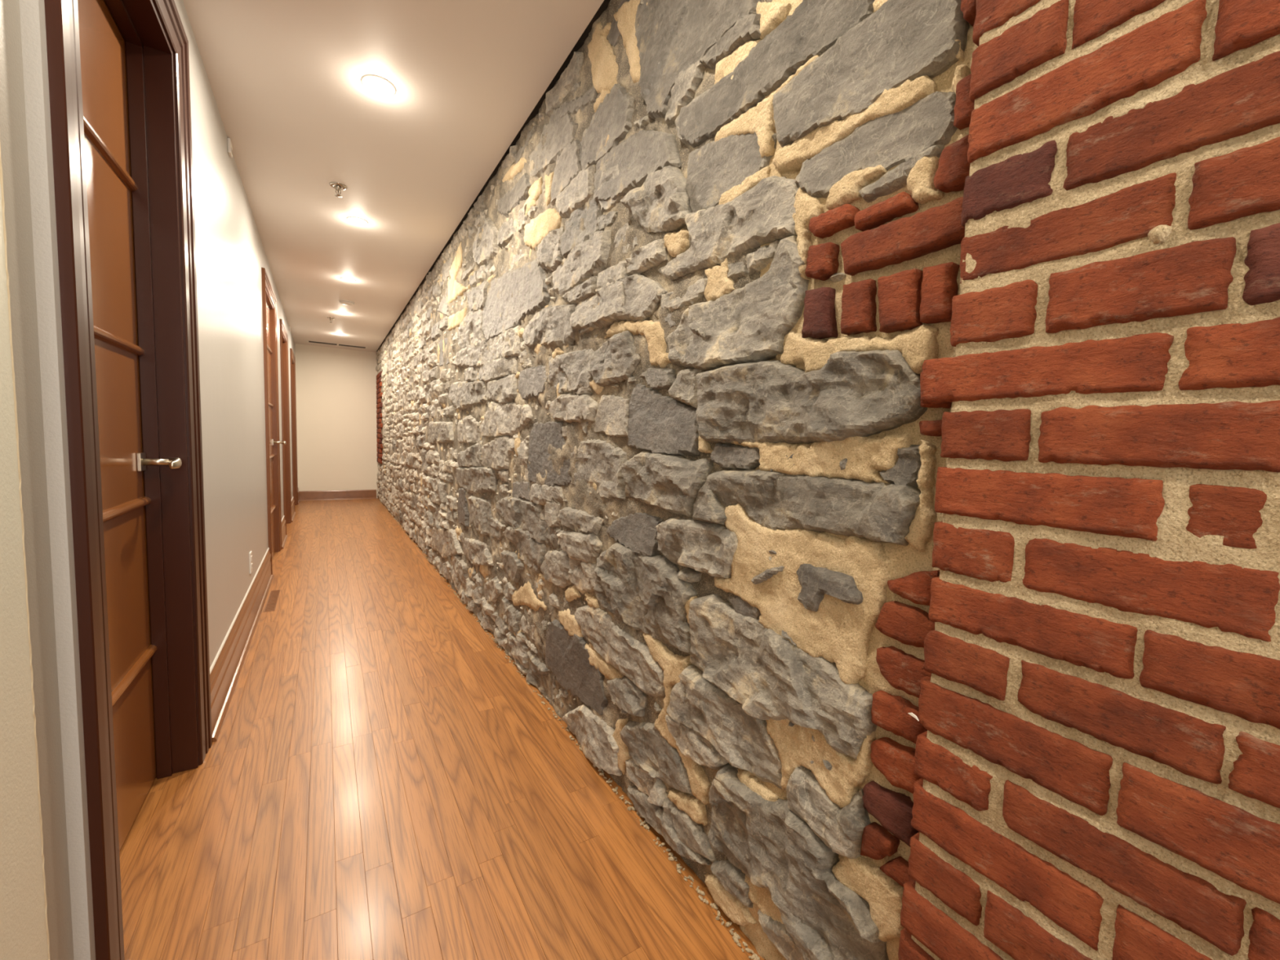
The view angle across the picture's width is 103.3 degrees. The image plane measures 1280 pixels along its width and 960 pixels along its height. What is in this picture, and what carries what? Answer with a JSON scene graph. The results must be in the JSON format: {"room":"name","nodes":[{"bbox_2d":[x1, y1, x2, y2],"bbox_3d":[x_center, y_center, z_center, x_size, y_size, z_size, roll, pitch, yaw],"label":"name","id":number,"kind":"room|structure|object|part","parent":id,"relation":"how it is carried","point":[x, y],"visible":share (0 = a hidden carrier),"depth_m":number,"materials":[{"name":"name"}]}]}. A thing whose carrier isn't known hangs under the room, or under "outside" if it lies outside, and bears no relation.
{"room":"hallway","nodes":[
{"label":"hallway","id":0,"kind":"room"},
{"bbox_2d":[0,0,295,959],"bbox_3d":[-2.111,-0.390,2.548,0.159,2.440,12.600,-1,5,-32],"label":"wall","id":1,"kind":"structure","parent":0,"point":[231,256],"depth_m":0.82,"materials":[{"name":"paint"}]},
{"bbox_2d":[44,0,212,959],"bbox_3d":[-1.264,-0.189,1.210,0.178,2.291,0.971,-1,5,-32],"label":"door","id":2,"kind":"structure","parent":1,"relation":"in","point":[118,70],"depth_m":1.38,"materials":[{"name":"orange wood"}]},
{"bbox_3d":[-0.963,-0.154,0.875,0.018,2.291,0.078,-1,5,-32],"label":"casing","id":3,"kind":"part","parent":2,"relation":"part of","materials":[{"name":"wood"}]},
{"bbox_3d":[-1.247,-0.804,1.136,0.015,0.028,0.731,-1,5,-32],"label":"moulding","id":4,"kind":"part","parent":2,"relation":"part of","materials":[{"name":"orange wood"}]},
{"bbox_3d":[-1.261,-0.345,1.170,0.015,0.028,0.731,-1,5,-32],"label":"moulding","id":5,"kind":"part","parent":2,"relation":"part of","materials":[{"name":"orange wood"}]},
{"bbox_3d":[-1.274,0.090,1.203,0.015,0.028,0.731,-1,5,-32],"label":"moulding","id":6,"kind":"part","parent":2,"relation":"part of","materials":[{"name":"orange wood"}]},
{"bbox_3d":[-1.288,0.542,1.237,0.015,0.028,0.731,-1,5,-32],"label":"moulding","id":7,"kind":"part","parent":2,"relation":"part of","materials":[{"name":"orange wood"}]},
{"bbox_3d":[-1.163,-1.274,1.170,0.020,0.115,0.971,-1,5,-32],"label":"head casing","id":8,"kind":"part","parent":2,"relation":"part of","materials":[{"name":"brown wood"}]},
{"bbox_3d":[-1.351,-0.049,1.471,0.131,0.030,0.034,6,6,42],"label":"lever","id":9,"kind":"part","parent":2,"relation":"part of","materials":[{"name":"silver metal"}]},
{"bbox_3d":[-1.420,-0.223,1.610,0.020,2.291,0.125,-1,5,-32],"label":"casing","id":10,"kind":"part","parent":2,"relation":"part of","materials":[{"name":"wood"}]},
{"bbox_2d":[226,137,232,158],"bbox_3d":[-1.923,-1.558,2.378,0.013,0.065,0.060,-1,5,-32],"label":"wall sensor","id":11,"kind":"object","parent":1,"relation":"attached to","point":[229,143],"visible":1,"depth_m":2.36,"materials":[{"name":"white plastic"}]},
{"bbox_2d":[209,547,274,742],"bbox_3d":[-2.117,0.707,2.763,0.030,0.222,2.411,-1,5,-32],"label":"baseboard","id":12,"kind":"structure","parent":1,"relation":"attached to","point":[225,669],"depth_m":2.27,"materials":[{"name":"brown wood"}]},
{"bbox_2d":[248,551,252,573],"bbox_3d":[-2.189,0.463,2.852,0.009,0.116,0.070,-1,5,-32],"label":"wall outlet","id":13,"kind":"object","parent":1,"relation":"attached to","point":[251,552],"visible":1,"depth_m":2.83,"materials":[{"name":"white plastic"}]},
{"bbox_2d":[261,267,285,574],"bbox_3d":[-3.044,-0.439,4.120,0.238,2.246,1.042,-1,5,-32],"label":"door","id":14,"kind":"structure","parent":1,"relation":"in","point":[269,329],"depth_m":4.39,"materials":[{"name":"orange wood"}]},
{"bbox_3d":[-2.753,-0.402,3.747,0.020,2.246,0.100,-1,5,-32],"label":"casing","id":15,"kind":"part","parent":14,"relation":"part of","materials":[{"name":"wood"}]},
{"bbox_3d":[-3.004,-1.079,4.084,0.015,0.028,0.806,-1,5,-32],"label":"moulding","id":16,"kind":"part","parent":14,"relation":"part of","materials":[{"name":"orange wood"}]},
{"bbox_3d":[-2.969,-1.514,4.065,0.020,0.090,1.041,-1,5,-32],"label":"head casing","id":17,"kind":"part","parent":14,"relation":"part of","materials":[{"name":"wood"}]},
{"bbox_3d":[-3.045,0.266,4.185,0.015,0.028,0.806,-1,5,-32],"label":"moulding","id":18,"kind":"part","parent":14,"relation":"part of","materials":[{"name":"orange wood"}]},
{"bbox_3d":[-3.250,-0.477,4.544,0.020,2.246,0.100,-1,5,-32],"label":"casing","id":19,"kind":"part","parent":14,"relation":"part of","materials":[{"name":"wood"}]},
{"bbox_2d":[281,515,288,548],"bbox_3d":[-3.482,0.500,4.951,0.030,0.222,0.676,-1,5,-32],"label":"baseboard","id":20,"kind":"structure","parent":1,"relation":"attached to","point":[284,536],"depth_m":4.95,"materials":[{"name":"brown wood"}]},
{"bbox_2d":[279,318,291,534],"bbox_3d":[-3.961,-0.554,5.535,0.178,2.206,0.982,-1,5,-32],"label":"door frame","id":21,"kind":"structure","parent":1,"relation":"in","point":[283,335],"depth_m":5.86,"materials":[{"name":"orange wood"}]},
{"bbox_3d":[-3.661,-0.519,5.204,0.020,2.206,0.100,-1,5,-32],"label":"casing","id":22,"kind":"part","parent":21,"relation":"part of","materials":[{"name":"wood"}]},
{"bbox_3d":[-3.862,-1.609,5.497,0.020,0.090,0.982,-1,5,-32],"label":"head casing","id":23,"kind":"part","parent":21,"relation":"part of","materials":[{"name":"wood"}]},
{"bbox_3d":[-4.129,-0.590,5.954,0.020,2.206,0.090,-1,5,-32],"label":"casing","id":24,"kind":"part","parent":21,"relation":"part of","materials":[{"name":"wood"}]},
{"bbox_2d":[291,497,295,521],"bbox_3d":[-4.398,0.362,6.419,0.030,0.222,0.826,-1,5,-32],"label":"baseboard","id":25,"kind":"structure","parent":1,"relation":"attached to","point":[293,513],"depth_m":6.44,"materials":[{"name":"brown wood"}]},
{"bbox_2d":[289,348,297,505],"bbox_3d":[-4.909,-0.677,7.054,0.178,2.166,0.952,-1,5,-32],"label":"door","id":26,"kind":"structure","parent":1,"relation":"in","point":[292,359],"depth_m":7.37,"materials":[{"name":"orange wood"}]},
{"bbox_3d":[-4.614,-0.643,6.731,0.020,2.166,0.090,-1,5,-32],"label":"casing","id":27,"kind":"part","parent":26,"relation":"part of","materials":[{"name":"wood"}]},
{"bbox_3d":[-4.810,-1.712,7.018,0.020,0.090,0.952,-1,5,-32],"label":"head casing","id":28,"kind":"part","parent":26,"relation":"part of","materials":[{"name":"brown wood"}]},
{"bbox_3d":[-5.069,-0.712,7.460,0.020,2.166,0.090,-1,5,-32],"label":"casing","id":29,"kind":"part","parent":26,"relation":"part of","materials":[{"name":"wood"}]},
{"bbox_2d":[294,343,378,497],"bbox_3d":[-4.943,-0.930,8.250,1.550,2.590,0.120,-1,5,-32],"label":"wall","id":30,"kind":"structure","parent":0,"point":[335,388],"depth_m":8.19,"materials":[{"name":"paint"}]},
{"bbox_2d":[298,489,376,500],"bbox_3d":[-4.927,0.243,8.283,1.100,0.148,0.030,-1,5,-32],"label":"baseboard","id":31,"kind":"structure","parent":30,"relation":"attached to","point":[343,494],"depth_m":8.27,"materials":[{"name":"brown wood"}]},
{"bbox_2d":[182,0,604,351],"bbox_3d":[-1.647,-1.665,2.747,1.351,0.100,12.650,-1,5,-32],"label":"ceiling","id":32,"kind":"structure","parent":0,"point":[299,117],"depth_m":2.19,"materials":[{"name":"paint"}]},
{"bbox_2d":[306,340,367,348],"bbox_3d":[-4.653,-2.085,7.802,0.800,0.004,0.180,-1,5,-32],"label":"ceiling vent","id":33,"kind":"object","parent":32,"relation":"in","point":[308,341],"visible":1,"depth_m":7.78,"materials":[{"name":"white plastic"}]},
{"bbox_2d":[328,182,346,197],"bbox_3d":[-1.660,-1.591,2.787,0.084,0.054,0.084,-1,5,-32],"label":"sprinkler","id":34,"kind":"object","parent":32,"relation":"attached to","point":[338,186],"visible":1,"depth_m":2.78,"materials":[{"name":"silver metal"}]},
{"bbox_2d":[336,311,348,315],"bbox_3d":[-3.377,-1.891,5.755,0.122,0.005,0.122,-1,5,-32],"label":"recessed light","id":35,"kind":"object","parent":32,"relation":"in","point":[339,313],"visible":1,"depth_m":5.74,"materials":[{"name":"white glass"}]},
{"bbox_2d":[338,299,354,305],"bbox_3d":[-3.033,-1.829,5.243,0.140,0.030,0.140,-1,5,-32],"label":"smoke detector","id":36,"kind":"object","parent":32,"relation":"attached to","point":[341,301],"visible":1,"depth_m":5.20,"materials":[{"name":"white plastic"}]},
{"bbox_2d":[340,277,355,281],"bbox_3d":[-2.580,-1.771,4.479,0.122,0.005,0.122,-1,5,-32],"label":"recessed light","id":37,"kind":"object","parent":32,"relation":"in","point":[347,279],"visible":1,"depth_m":4.47,"materials":[{"name":"white glass"}]},
{"bbox_2d":[346,216,368,225],"bbox_3d":[-1.804,-1.653,3.235,0.122,0.005,0.122,-1,5,-32],"label":"recessed light","id":38,"kind":"object","parent":32,"relation":"in","point":[353,220],"visible":1,"depth_m":3.23,"materials":[{"name":"white glass"}]},
{"bbox_2d":[360,74,395,97],"bbox_3d":[-1.018,-1.535,1.975,0.122,0.005,0.122,-1,5,-32],"label":"recessed light","id":39,"kind":"object","parent":32,"relation":"in","point":[377,85],"visible":1,"depth_m":1.97,"materials":[{"name":"white glass"}]},
{"bbox_2d":[119,497,765,959],"bbox_3d":[-1.682,0.842,2.961,1.450,0.050,12.650,-1,5,-32],"label":"floor","id":40,"kind":"structure","parent":0,"point":[379,780],"depth_m":1.46,"materials":[{"name":"brown wood"}]},
{"bbox_2d":[263,589,279,612],"bbox_3d":[-2.363,0.778,3.258,0.054,0.014,0.480,-1,5,-32],"label":"floor vent","id":41,"kind":"object","parent":40,"relation":"in","point":[273,598],"visible":0.88,"depth_m":3.24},
{"bbox_2d":[375,0,977,959],"bbox_3d":[-1.003,-0.423,3.248,0.286,2.510,12.620,-1,5,-32],"label":"wall","id":42,"kind":"structure","parent":0,"point":[653,412],"depth_m":1.13,"materials":[{"name":"stone"}]},
{"bbox_2d":[376,0,609,351],"bbox_3d":[-0.962,-1.681,3.173,0.262,0.088,12.650,-1,5,-32],"label":"trim","id":43,"kind":"structure","parent":42,"relation":"attached to","point":[603,6],"depth_m":2.11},
{"bbox_2d":[897,0,1279,959],"bbox_3d":[1.391,-0.056,-0.662,0.207,2.510,3.421,-1,5,-32],"label":"wall pier","id":44,"kind":"object","parent":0,"point":[1097,758],"visible":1,"depth_m":0.56,"materials":[{"name":"red brick"}]},
{"bbox_2d":[907,712,919,720],"bbox_3d":[0.400,0.345,0.741,0.002,0.007,0.016,-1,5,-32],"label":"chip","id":45,"kind":"object","parent":44,"relation":"attached to","point":[910,713],"visible":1,"depth_m":0.74,"materials":[{"name":"white plastic"}]}
]}

